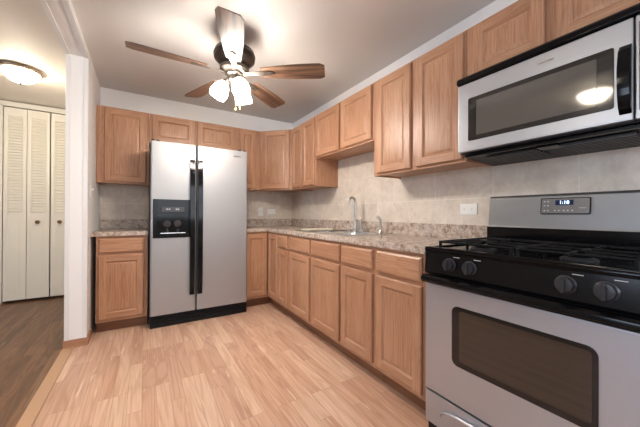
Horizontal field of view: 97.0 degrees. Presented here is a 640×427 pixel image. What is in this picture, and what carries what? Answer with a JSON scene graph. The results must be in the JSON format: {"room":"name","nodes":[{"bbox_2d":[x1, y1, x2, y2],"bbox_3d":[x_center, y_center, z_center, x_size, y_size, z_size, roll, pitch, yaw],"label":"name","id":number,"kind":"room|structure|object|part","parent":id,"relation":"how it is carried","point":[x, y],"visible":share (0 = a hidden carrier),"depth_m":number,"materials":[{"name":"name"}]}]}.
{"room":"kitchen","nodes":[
{"label":"kitchen","id":0,"kind":"room"},
{"bbox_2d":[49,140,50,288],"bbox_3d":[-4.892,-0.144,3.459,3.600,2.427,0.050,0,0,-32],"label":"wall","id":1,"kind":"structure","parent":0,"point":[50,140],"depth_m":4.06,"materials":[{"name":"beige paint"}]},
{"bbox_2d":[46,0,100,339],"bbox_3d":[-1.383,-0.136,1.341,0.130,2.427,7.350,0,0,-32],"label":"wall","id":2,"kind":"structure","parent":0,"point":[56,7],"depth_m":2.30,"materials":[{"name":"white paint"}]},
{"bbox_2d":[40,0,88,340],"bbox_3d":[-0.979,-0.115,0.691,0.142,2.385,3.820,0,0,-32],"label":"trim","id":3,"kind":"structure","parent":2,"relation":"attached to","point":[66,3],"depth_m":2.27,"materials":[{"name":"white"}]},
{"bbox_2d":[62,329,91,348],"bbox_3d":[-2.450,1.047,3.051,0.156,0.062,1.816,0,0,-32],"label":"baseboard","id":4,"kind":"structure","parent":2,"relation":"attached to","point":[78,342],"depth_m":2.29,"materials":[{"name":"brown wood"}]},
{"bbox_2d":[90,183,93,196],"bbox_3d":[-2.017,-0.208,2.507,0.020,0.118,0.072,0,0,-32],"label":"light switch","id":5,"kind":"object","parent":2,"relation":"attached to","point":[91,189],"visible":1,"depth_m":2.49,"materials":[{"name":"white plastic"}]},
{"bbox_2d":[100,87,292,307],"bbox_3d":[-1.404,-0.129,3.652,2.270,2.427,0.100,0,0,-32],"label":"wall","id":6,"kind":"structure","parent":0,"point":[109,97],"depth_m":3.44,"materials":[{"name":"white paint"}]},
{"bbox_2d":[96,105,148,186],"bbox_3d":[-2.066,-0.682,2.992,0.438,0.754,0.325,0,0,-32],"label":"upper cabinet","id":7,"kind":"object","parent":6,"relation":"attached to","point":[122,135],"visible":1,"depth_m":2.85,"materials":[{"name":"brown wood"}]},
{"bbox_2d":[100,219,147,228],"bbox_3d":[-2.152,0.116,3.116,0.433,0.100,0.020,0,0,-32],"label":"backsplash","id":8,"kind":"structure","parent":6,"relation":"attached to","point":[124,223],"depth_m":3.11,"materials":[{"name":"stone"}]},
{"bbox_2d":[149,113,236,150],"bbox_3d":[-1.483,-0.903,3.353,0.924,0.305,0.325,0,0,-32],"label":"upper cabinet","id":9,"kind":"object","parent":6,"relation":"attached to","point":[162,128],"visible":0.77,"depth_m":3.19,"materials":[{"name":"brown wood"}]},
{"bbox_3d":[-1.601,-0.904,3.101,0.413,0.277,0.020,0,0,-32],"label":"door","id":10,"kind":"part","parent":9,"relation":"part of","materials":[{"name":"brown wood"}]},
{"bbox_3d":[-1.213,-0.902,3.341,0.434,0.277,0.020,0,0,-32],"label":"door","id":11,"kind":"part","parent":9,"relation":"part of","materials":[{"name":"brown wood"}]},
{"bbox_2d":[100,184,291,220],"bbox_3d":[-1.380,-0.125,3.601,2.258,0.420,0.012,0,0,-32],"label":"backsplash","id":12,"kind":"structure","parent":6,"relation":"attached to","point":[117,201],"depth_m":3.19,"materials":[{"name":"tile"}]},
{"bbox_2d":[237,128,259,191],"bbox_3d":[-0.968,-0.675,3.673,0.288,0.754,0.325,0,0,-32],"label":"upper cabinet","id":13,"kind":"object","parent":6,"relation":"attached to","point":[247,140],"visible":0.66,"depth_m":3.56,"materials":[{"name":"brown wood"}]},
{"bbox_3d":[-0.900,-0.675,3.535,0.209,0.726,0.020,0,0,-32],"label":"door","id":14,"kind":"part","parent":13,"relation":"part of","materials":[{"name":"brown wood"}]},
{"bbox_2d":[258,207,262,215],"bbox_3d":[-0.822,-0.025,3.928,0.072,0.118,0.020,0,0,-32],"label":"light switch","id":15,"kind":"object","parent":6,"relation":"attached to","point":[260,209],"visible":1,"depth_m":3.93,"materials":[{"name":"white plastic"}]},
{"bbox_2d":[267,209,274,213],"bbox_3d":[-0.689,-0.026,4.016,0.118,0.072,0.009,0,0,-32],"label":"power outlet","id":16,"kind":"object","parent":6,"relation":"attached to","point":[269,211],"visible":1,"depth_m":4.01,"materials":[{"name":"white plastic"}]},
{"bbox_2d":[0,289,428,426],"bbox_3d":[-1.953,1.124,0.986,6.000,0.100,7.350,0,0,-32],"label":"floor","id":17,"kind":"structure","parent":0,"point":[259,366],"depth_m":1.87,"materials":[{"name":"brown wood"}]},
{"bbox_2d":[16,347,73,426],"bbox_3d":[-1.013,1.073,0.652,0.069,0.007,3.790,0,0,-32],"label":"trim","id":18,"kind":"structure","parent":17,"relation":"on","point":[29,416],"depth_m":1.70,"materials":[{"name":"brown wood"}]},
{"bbox_2d":[95,235,147,332],"bbox_3d":[-1.979,0.642,2.865,0.392,0.876,0.630,0,0,-32],"label":"base cabinet","id":19,"kind":"object","parent":17,"relation":"on","point":[121,261],"visible":0.9,"depth_m":2.60,"materials":[{"name":"brown wood"}]},
{"bbox_2d":[90,219,147,236],"bbox_3d":[-1.990,0.135,2.855,0.433,0.138,0.634,0,0,-32],"label":"countertop","id":20,"kind":"structure","parent":19,"relation":"on","point":[124,227],"depth_m":3.02,"materials":[{"name":"stone"}]},
{"bbox_3d":[-1.821,0.292,2.604,0.345,0.131,0.020,0,0,-32],"label":"drawer","id":21,"kind":"part","parent":19,"relation":"part of","materials":[{"name":"brown wood"}]},
{"bbox_3d":[-1.823,0.666,2.603,0.345,0.572,0.020,0,0,-32],"label":"door","id":22,"kind":"part","parent":19,"relation":"part of","materials":[{"name":"brown wood"}]},
{"bbox_2d":[148,139,246,328],"bbox_3d":[-1.360,0.196,3.138,0.917,1.775,0.760,0,0,-32],"label":"refrigerator","id":23,"kind":"object","parent":17,"relation":"on","point":[197,245],"visible":1,"depth_m":2.81,"materials":[{"name":"grey metal"}]},
{"bbox_3d":[-1.421,0.140,2.751,0.392,1.637,0.072,0,0,-32],"label":"freezer door","id":24,"kind":"part","parent":23,"relation":"part of","materials":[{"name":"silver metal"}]},
{"bbox_3d":[-1.405,-0.041,2.709,0.192,0.045,0.001,0,0,-32],"label":"button panel","id":25,"kind":"part","parent":23,"relation":"part of","materials":[{"name":"grey plastic"}]},
{"bbox_3d":[-1.255,0.136,2.784,0.043,1.326,0.049,0,0,-32],"label":"handle","id":26,"kind":"part","parent":23,"relation":"part of","materials":[{"name":"black"}]},
{"bbox_3d":[-1.193,0.136,2.823,0.043,1.326,0.049,0,0,-32],"label":"handle","id":27,"kind":"part","parent":23,"relation":"part of","materials":[{"name":"black"}]},
{"bbox_3d":[-1.031,0.143,2.993,0.511,1.637,0.072,0,0,-32],"label":"fridge door","id":28,"kind":"part","parent":23,"relation":"part of","materials":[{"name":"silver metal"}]},
{"bbox_2d":[246,231,283,310],"bbox_3d":[-0.557,0.650,3.580,0.898,0.876,0.913,0,0,-32],"label":"base cabinet","id":29,"kind":"object","parent":17,"relation":"on","point":[259,291],"visible":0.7,"depth_m":3.27,"materials":[{"name":"brown wood"}]},
{"bbox_3d":[-0.737,0.596,3.276,0.262,0.725,0.020,0,0,-32],"label":"door","id":30,"kind":"part","parent":29,"relation":"part of","materials":[{"name":"brown wood"}]},
{"bbox_3d":[-0.539,0.597,3.225,0.020,0.725,0.268,0,0,-32],"label":"door","id":31,"kind":"part","parent":29,"relation":"part of","materials":[{"name":"brown wood"}]},
{"bbox_2d":[247,219,487,253],"bbox_3d":[-0.051,0.143,2.762,0.903,0.138,2.837,0,0,-32],"label":"countertop","id":32,"kind":"structure","parent":29,"relation":"on","point":[408,237],"depth_m":2.23,"materials":[{"name":"stone"}]},
{"bbox_2d":[295,229,390,235],"bbox_3d":[0.178,0.257,2.644,0.490,0.177,0.840,0,0,-32],"label":"sink","id":33,"kind":"object","parent":32,"relation":"in","point":[341,232],"visible":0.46,"depth_m":2.65,"materials":[{"name":"silver metal"}]},
{"bbox_2d":[301,228,332,229],"bbox_3d":[-0.028,0.162,2.905,0.315,0.010,0.150,0,0,-32],"label":"board","id":34,"kind":"object","parent":33,"relation":"on","point":[312,228],"visible":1,"depth_m":2.88,"materials":[{"name":"beige wood"}]},
{"bbox_3d":[0.048,0.257,2.802,0.375,0.174,0.375,0,0,-32],"label":"bowl","id":35,"kind":"part","parent":33,"relation":"part of","materials":[{"name":"silver metal"}]},
{"bbox_3d":[0.261,0.257,2.458,0.375,0.174,0.375,0,0,-32],"label":"bowl","id":36,"kind":"part","parent":33,"relation":"part of","materials":[{"name":"silver metal"}]},
{"bbox_2d":[376,216,382,232],"bbox_3d":[0.520,0.094,2.451,0.062,0.150,0.048,0,0,-32],"label":"sprayer","id":37,"kind":"object","parent":33,"relation":"on","point":[378,217],"visible":0.98,"depth_m":2.44,"materials":[{"name":"silver metal"}]},
{"bbox_2d":[347,197,362,230],"bbox_3d":[0.337,0.002,2.704,0.114,0.334,0.132,0,0,-32],"label":"faucet","id":38,"kind":"object","parent":32,"relation":"on","point":[350,198],"visible":0.98,"depth_m":2.74,"materials":[{"name":"silver metal"}]},
{"bbox_3d":[0.309,-0.048,2.735,0.099,0.234,0.029,0,0,-25],"label":"spout","id":39,"kind":"part","parent":38,"relation":"part of","materials":[{"name":"silver metal"}]},
{"bbox_2d":[277,233,294,318],"bbox_3d":[-0.131,0.651,3.147,0.630,0.876,0.272,0,0,-32],"label":"base cabinet","id":40,"kind":"object","parent":17,"relation":"on","point":[283,251],"visible":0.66,"depth_m":2.97,"materials":[{"name":"brown wood"}]},
{"bbox_3d":[-0.399,0.673,3.000,0.020,0.572,0.231,0,0,-32],"label":"door","id":41,"kind":"part","parent":40,"relation":"part of","materials":[{"name":"brown wood"}]},
{"bbox_3d":[-0.397,0.300,3.001,0.020,0.131,0.231,0,0,-32],"label":"drawer","id":42,"kind":"part","parent":40,"relation":"part of","materials":[{"name":"brown wood"}]},
{"bbox_3d":[-0.373,0.599,2.997,0.019,0.776,0.272,0,0,-32],"label":"frame","id":43,"kind":"part","parent":40,"relation":"part of","materials":[{"name":"brown wood"}]},
{"bbox_2d":[289,235,347,355],"bbox_3d":[0.177,0.650,2.651,0.630,0.876,0.892,0,0,-32],"label":"base cabinet","id":44,"kind":"object","parent":17,"relation":"on","point":[315,264],"visible":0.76,"depth_m":2.40,"materials":[{"name":"brown wood"}]},
{"bbox_3d":[-0.198,0.299,2.680,0.020,0.131,0.405,0,0,-32],"label":"drawer","id":45,"kind":"part","parent":44,"relation":"part of","materials":[{"name":"brown wood"}]},
{"bbox_3d":[-0.199,0.673,2.679,0.020,0.572,0.405,0,0,-32],"label":"door","id":46,"kind":"part","parent":44,"relation":"part of","materials":[{"name":"brown wood"}]},
{"bbox_3d":[0.036,0.299,2.303,0.020,0.131,0.419,0,0,-32],"label":"drawer","id":47,"kind":"part","parent":44,"relation":"part of","materials":[{"name":"brown wood"}]},
{"bbox_3d":[0.035,0.673,2.301,0.020,0.572,0.419,0,0,-32],"label":"door","id":48,"kind":"part","parent":44,"relation":"part of","materials":[{"name":"brown wood"}]},
{"bbox_2d":[341,242,382,380],"bbox_3d":[0.508,0.650,2.116,0.630,0.876,0.365,0,0,-32],"label":"base cabinet","id":49,"kind":"object","parent":17,"relation":"on","point":[358,268],"visible":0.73,"depth_m":1.93,"materials":[{"name":"brown wood"}]},
{"bbox_3d":[0.249,0.299,1.959,0.020,0.131,0.335,0,0,-32],"label":"drawer","id":50,"kind":"part","parent":49,"relation":"part of","materials":[{"name":"brown wood"}]},
{"bbox_3d":[0.248,0.672,1.958,0.020,0.572,0.335,0,0,-32],"label":"door","id":51,"kind":"part","parent":49,"relation":"part of","materials":[{"name":"brown wood"}]},
{"bbox_2d":[375,247,428,410],"bbox_3d":[0.709,0.650,1.794,0.630,0.876,0.392,0,0,-32],"label":"base cabinet","id":52,"kind":"object","parent":17,"relation":"on","point":[400,344],"visible":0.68,"depth_m":1.60,"materials":[{"name":"brown wood"}]},
{"bbox_3d":[0.448,0.299,1.640,0.020,0.131,0.345,0,0,-32],"label":"drawer","id":53,"kind":"part","parent":52,"relation":"part of","materials":[{"name":"brown wood"}]},
{"bbox_3d":[0.446,0.672,1.639,0.020,0.572,0.345,0,0,-32],"label":"door","id":54,"kind":"part","parent":52,"relation":"part of","materials":[{"name":"brown wood"}]},
{"bbox_2d":[421,190,639,426],"bbox_3d":[0.979,0.491,1.264,0.672,1.193,0.748,0,0,-32],"label":"gas range","id":55,"kind":"object","parent":17,"relation":"on","point":[534,321],"visible":1,"depth_m":1.10,"materials":[{"name":"silver metal"}]},
{"bbox_3d":[0.586,0.238,1.300,0.040,0.062,0.062,0,0,-32],"label":"knob","id":56,"kind":"part","parent":55,"relation":"part of","materials":[{"name":"grey plastic"}]},
{"bbox_3d":[0.718,0.935,1.097,0.024,0.072,0.584,0,0,-32],"label":"drawer pull","id":57,"kind":"part","parent":55,"relation":"part of","materials":[{"name":"silver metal"}]},
{"bbox_3d":[0.737,0.954,1.113,0.023,0.153,0.746,0,0,-32],"label":"storage drawer","id":58,"kind":"part","parent":55,"relation":"part of","materials":[{"name":"silver metal"}]},
{"bbox_3d":[0.636,0.238,1.220,0.040,0.062,0.062,0,0,-32],"label":"knob","id":59,"kind":"part","parent":55,"relation":"part of","materials":[{"name":"grey plastic"}]},
{"bbox_3d":[0.774,0.167,1.342,0.110,0.012,0.110,0,0,-32],"label":"burner","id":60,"kind":"part","parent":55,"relation":"part of","materials":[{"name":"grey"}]},
{"bbox_3d":[0.712,0.320,1.098,0.034,0.042,0.748,0,0,-32],"label":"door handle","id":61,"kind":"part","parent":55,"relation":"part of","materials":[{"name":"black"}]},
{"bbox_3d":[0.737,0.605,1.114,0.025,0.523,0.746,0,0,-32],"label":"oven door","id":62,"kind":"part","parent":55,"relation":"part of","materials":[{"name":"silver metal"}]},
{"bbox_2d":[425,242,639,279],"bbox_3d":[0.996,0.179,1.274,0.635,0.026,0.748,0,0,-32],"label":"cooktop","id":63,"kind":"object","parent":55,"relation":"in","point":[596,268],"depth_m":1.05,"materials":[{"name":"black metal"}]},
{"bbox_3d":[0.737,0.244,1.114,0.032,0.106,0.746,0,0,-32],"label":"control panel","id":64,"kind":"part","parent":55,"relation":"part of","materials":[{"name":"black plastic"}]},
{"bbox_3d":[1.230,-0.038,1.426,0.001,0.076,0.192,7,-4,-32],"label":"panel","id":65,"kind":"part","parent":55,"relation":"part of","materials":[{"name":"grey plastic"}]},
{"bbox_3d":[0.809,0.238,0.940,0.040,0.062,0.062,0,0,-32],"label":"knob","id":66,"kind":"part","parent":55,"relation":"part of","materials":[{"name":"grey plastic"}]},
{"bbox_3d":[0.958,0.167,1.046,0.110,0.012,0.110,0,0,-32],"label":"burner","id":67,"kind":"part","parent":55,"relation":"part of","materials":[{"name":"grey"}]},
{"bbox_3d":[0.861,0.237,0.856,0.040,0.062,0.062,0,0,-32],"label":"knob","id":68,"kind":"part","parent":55,"relation":"part of","materials":[{"name":"grey plastic"}]},
{"bbox_2d":[0,0,495,123],"bbox_3d":[-1.942,-1.403,0.994,6.000,0.100,7.350,0,0,-32],"label":"ceiling","id":69,"kind":"structure","parent":0,"point":[354,40],"depth_m":2.22,"materials":[{"name":"white paint"}]},
{"bbox_2d":[0,60,43,84],"bbox_3d":[-2.797,-1.276,2.647,0.312,0.150,0.312,0,0,-32],"label":"ceiling lamp","id":70,"kind":"object","parent":69,"relation":"attached to","point":[20,73],"visible":1,"depth_m":2.58,"materials":[{"name":"white glass"}]},
{"bbox_2d":[125,6,324,111],"bbox_3d":[-0.674,-1.046,2.085,1.254,0.597,1.314,0,0,-32],"label":"ceiling fan","id":71,"kind":"object","parent":69,"relation":"hanging from","point":[235,59],"visible":1,"depth_m":2.04,"materials":[{"name":"brown wood"}]},
{"bbox_3d":[-1.004,-1.046,1.876,0.472,0.006,0.152,0,13,-33],"label":"blade","id":72,"kind":"part","parent":71,"relation":"part of","materials":[{"name":"brown wood"}]},
{"bbox_3d":[-0.973,-1.044,2.388,0.472,0.006,0.152,0,13,39],"label":"blade","id":73,"kind":"part","parent":71,"relation":"part of","materials":[{"name":"brown wood"}]},
{"bbox_3d":[-0.746,-0.909,2.091,0.132,0.145,0.124,0,0,-32],"label":"lamp shade","id":74,"kind":"part","parent":71,"relation":"part of","materials":[{"name":"white glass"}]},
{"bbox_3d":[-0.527,-1.045,1.688,0.152,0.006,0.472,14,-4,-14],"label":"blade","id":75,"kind":"part","parent":71,"relation":"part of","materials":[{"name":"brown wood"}]},
{"bbox_3d":[-0.568,-0.907,2.025,0.065,0.097,0.059,0,0,12],"label":"light bulb","id":76,"kind":"part","parent":71,"relation":"part of","materials":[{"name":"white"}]},
{"bbox_3d":[-0.566,-0.908,2.026,0.124,0.145,0.133,0,0,-32],"label":"lamp shade","id":77,"kind":"part","parent":71,"relation":"part of","materials":[{"name":"white glass"}]},
{"bbox_3d":[-0.599,-0.908,2.215,0.130,0.145,0.126,0,0,-32],"label":"lamp shade","id":78,"kind":"part","parent":71,"relation":"part of","materials":[{"name":"white glass"}]},
{"bbox_3d":[-0.476,-1.042,2.516,0.152,0.006,0.472,-14,-5,21],"label":"blade","id":79,"kind":"part","parent":71,"relation":"part of","materials":[{"name":"brown wood"}]},
{"bbox_3d":[-0.201,-1.042,2.084,0.472,0.006,0.152,0,-13,3],"label":"blade","id":80,"kind":"part","parent":71,"relation":"part of","materials":[{"name":"brown wood"}]},
{"bbox_2d":[293,0,517,128],"bbox_3d":[1.079,-0.124,1.897,0.100,2.427,5.700,0,0,-32],"label":"wall","id":81,"kind":"structure","parent":0,"point":[496,6],"depth_m":2.25,"materials":[{"name":"white paint"}]},
{"bbox_2d":[259,129,305,192],"bbox_3d":[-0.509,-0.673,3.789,0.611,0.754,0.611,0,0,-32],"label":"upper cabinet","id":82,"kind":"object","parent":81,"relation":"attached to","point":[275,146],"visible":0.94,"depth_m":3.56,"materials":[{"name":"brown wood"}]},
{"bbox_3d":[-0.557,-0.674,3.586,0.431,0.754,0.016,0,0,13],"label":"frame","id":83,"kind":"part","parent":82,"relation":"part of","materials":[{"name":"brown wood"}]},
{"bbox_3d":[-0.561,-0.674,3.569,0.371,0.726,0.020,0,0,13],"label":"door","id":84,"kind":"part","parent":82,"relation":"part of","materials":[{"name":"brown wood"}]},
{"bbox_2d":[291,116,337,190],"bbox_3d":[-0.075,-0.672,3.360,0.325,0.754,0.573,0,0,-32],"label":"upper cabinet","id":85,"kind":"object","parent":81,"relation":"attached to","point":[309,173],"visible":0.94,"depth_m":3.17,"materials":[{"name":"brown wood"}]},
{"bbox_3d":[-0.279,-0.673,3.399,0.020,0.726,0.252,0,0,-32],"label":"door","id":86,"kind":"part","parent":85,"relation":"part of","materials":[{"name":"brown wood"}]},
{"bbox_3d":[-0.188,-0.673,3.290,0.019,0.754,0.573,0,0,-32],"label":"frame","id":87,"kind":"part","parent":85,"relation":"part of","materials":[{"name":"brown wood"}]},
{"bbox_3d":[-0.130,-0.673,3.160,0.020,0.726,0.264,0,0,-32],"label":"door","id":88,"kind":"part","parent":85,"relation":"part of","materials":[{"name":"brown wood"}]},
{"bbox_2d":[316,83,374,161],"bbox_3d":[0.317,-0.818,2.730,0.325,0.464,0.908,0,0,-32],"label":"upper cabinet","id":89,"kind":"object","parent":81,"relation":"attached to","point":[344,130],"visible":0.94,"depth_m":2.58,"materials":[{"name":"brown wood"}]},
{"bbox_3d":[0.072,-0.818,2.835,0.020,0.436,0.422,0,0,-32],"label":"door","id":90,"kind":"part","parent":89,"relation":"part of","materials":[{"name":"brown wood"}]},
{"bbox_3d":[0.307,-0.819,2.456,0.020,0.436,0.415,0,0,-32],"label":"door","id":91,"kind":"part","parent":89,"relation":"part of","materials":[{"name":"brown wood"}]},
{"bbox_2d":[247,219,487,238],"bbox_3d":[-0.051,0.124,2.762,0.903,0.100,2.837,0,0,-32],"label":"backsplash","id":92,"kind":"structure","parent":81,"relation":"attached to","point":[456,231],"depth_m":2.42,"materials":[{"name":"stone"}]},
{"bbox_2d":[374,30,491,178],"bbox_3d":[0.757,-0.673,2.018,0.325,0.754,0.762,0,0,-32],"label":"upper cabinet","id":93,"kind":"object","parent":81,"relation":"attached to","point":[416,104],"visible":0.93,"depth_m":1.86,"materials":[{"name":"brown wood"}]},
{"bbox_3d":[0.537,-0.674,2.085,0.020,0.726,0.332,0,0,-32],"label":"door","id":94,"kind":"part","parent":93,"relation":"part of","materials":[{"name":"brown wood"}]},
{"bbox_3d":[0.735,-0.674,1.764,0.020,0.726,0.330,0,0,-32],"label":"door","id":95,"kind":"part","parent":93,"relation":"part of","materials":[{"name":"brown wood"}]},
{"bbox_2d":[292,146,639,224],"bbox_3d":[0.574,-0.260,2.607,0.012,0.700,3.738,0,0,-32],"label":"backsplash","id":96,"kind":"structure","parent":81,"relation":"attached to","point":[435,198],"depth_m":2.00,"materials":[{"name":"tile"}]},
{"bbox_2d":[460,204,476,214],"bbox_3d":[0.997,-0.028,1.901,0.009,0.072,0.118,0,0,-32],"label":"power outlet","id":97,"kind":"object","parent":81,"relation":"attached to","point":[465,209],"visible":1,"depth_m":1.90,"materials":[{"name":"white plastic"}]},
{"bbox_2d":[467,0,639,75],"bbox_3d":[1.160,-0.895,1.371,0.325,0.311,0.758,0,0,-32],"label":"upper cabinet","id":98,"kind":"object","parent":81,"relation":"attached to","point":[522,26],"visible":0.58,"depth_m":1.35,"materials":[{"name":"brown wood"}]},
{"bbox_3d":[0.941,-0.896,1.436,0.020,0.283,0.333,0,0,-32],"label":"door","id":99,"kind":"part","parent":98,"relation":"part of","materials":[{"name":"brown wood"}]},
{"bbox_3d":[1.047,-0.896,1.301,0.019,0.311,0.758,0,0,-32],"label":"frame","id":100,"kind":"part","parent":98,"relation":"part of","materials":[{"name":"brown wood"}]},
{"bbox_2d":[457,3,639,165],"bbox_3d":[1.107,-0.517,1.335,0.424,0.440,0.757,0,0,-32],"label":"microwave","id":101,"kind":"object","parent":98,"relation":"attached to","point":[576,92],"visible":1,"depth_m":1.20,"materials":[{"name":"silver metal"}]},
{"bbox_3d":[1.044,-0.312,1.296,0.115,0.018,0.717,0,0,-32],"label":"underside trim","id":102,"kind":"part","parent":101,"relation":"part of","materials":[{"name":"black plastic"}]},
{"bbox_3d":[1.083,-0.480,1.008,0.036,0.248,0.032,0,0,-32],"label":"handle","id":103,"kind":"part","parent":101,"relation":"part of","materials":[{"name":"black plastic"}]},
{"bbox_3d":[1.148,-0.514,0.969,0.034,0.365,0.087,0,0,-32],"label":"control panel","id":104,"kind":"part","parent":101,"relation":"part of","materials":[{"name":"silver metal"}]},
{"bbox_3d":[1.133,-0.515,0.959,0.004,0.315,0.067,0,0,-32],"label":"control glass","id":105,"kind":"part","parent":101,"relation":"part of","materials":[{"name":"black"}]},
{"bbox_3d":[1.133,-0.896,1.126,0.020,0.283,0.329,0,0,-32],"label":"door","id":106,"kind":"part","parent":98,"relation":"part of","materials":[{"name":"brown wood"}]},
{"bbox_3d":[-4.578,-0.145,2.954,3.600,2.427,0.100,0,0,-32],"label":"wall","id":107,"kind":"structure","parent":0,"visible":0},
{"bbox_2d":[2,106,50,301],"bbox_3d":[-3.580,-0.113,3.456,0.406,2.315,0.066,0,0,-32],"label":"door","id":108,"kind":"structure","parent":107,"relation":"in","point":[27,133],"depth_m":3.46,"materials":[{"name":"beige paint"}]},
{"bbox_3d":[-3.678,-0.113,3.416,0.197,2.315,0.030,0,0,-32],"label":"panel","id":109,"kind":"part","parent":108,"relation":"part of","materials":[{"name":"beige paint"}]},
{"bbox_3d":[-3.676,-0.591,3.417,0.127,1.171,0.021,0,0,-32],"label":"louvre panel","id":110,"kind":"part","parent":108,"relation":"part of","materials":[{"name":"beige paint"}]},
{"bbox_3d":[-3.504,-0.112,3.525,0.204,2.315,0.030,0,0,-32],"label":"panel","id":111,"kind":"part","parent":108,"relation":"part of","materials":[{"name":"beige paint"}]},
{"bbox_3d":[-3.501,-0.590,3.526,0.134,1.171,0.021,0,0,-32],"label":"louvre panel","id":112,"kind":"part","parent":108,"relation":"part of","materials":[{"name":"beige paint"}]},
{"bbox_2d":[0,100,64,303],"bbox_3d":[-3.421,-0.132,3.583,0.950,2.415,0.050,0,0,-32],"label":"trim","id":113,"kind":"structure","parent":107,"relation":"attached to","point":[3,103],"depth_m":3.36,"materials":[{"name":"white wood"}]},
{"bbox_2d":[50,113,64,295],"bbox_3d":[-3.222,-0.110,3.678,0.412,2.315,0.066,0,0,-32],"label":"door","id":114,"kind":"structure","parent":107,"relation":"in","point":[57,242],"depth_m":3.61,"materials":[{"name":"beige paint"}]},
{"bbox_3d":[-3.318,-0.589,3.640,0.134,1.171,0.021,0,0,-32],"label":"louvre panel","id":115,"kind":"part","parent":114,"relation":"part of","materials":[{"name":"beige paint"}]}
]}

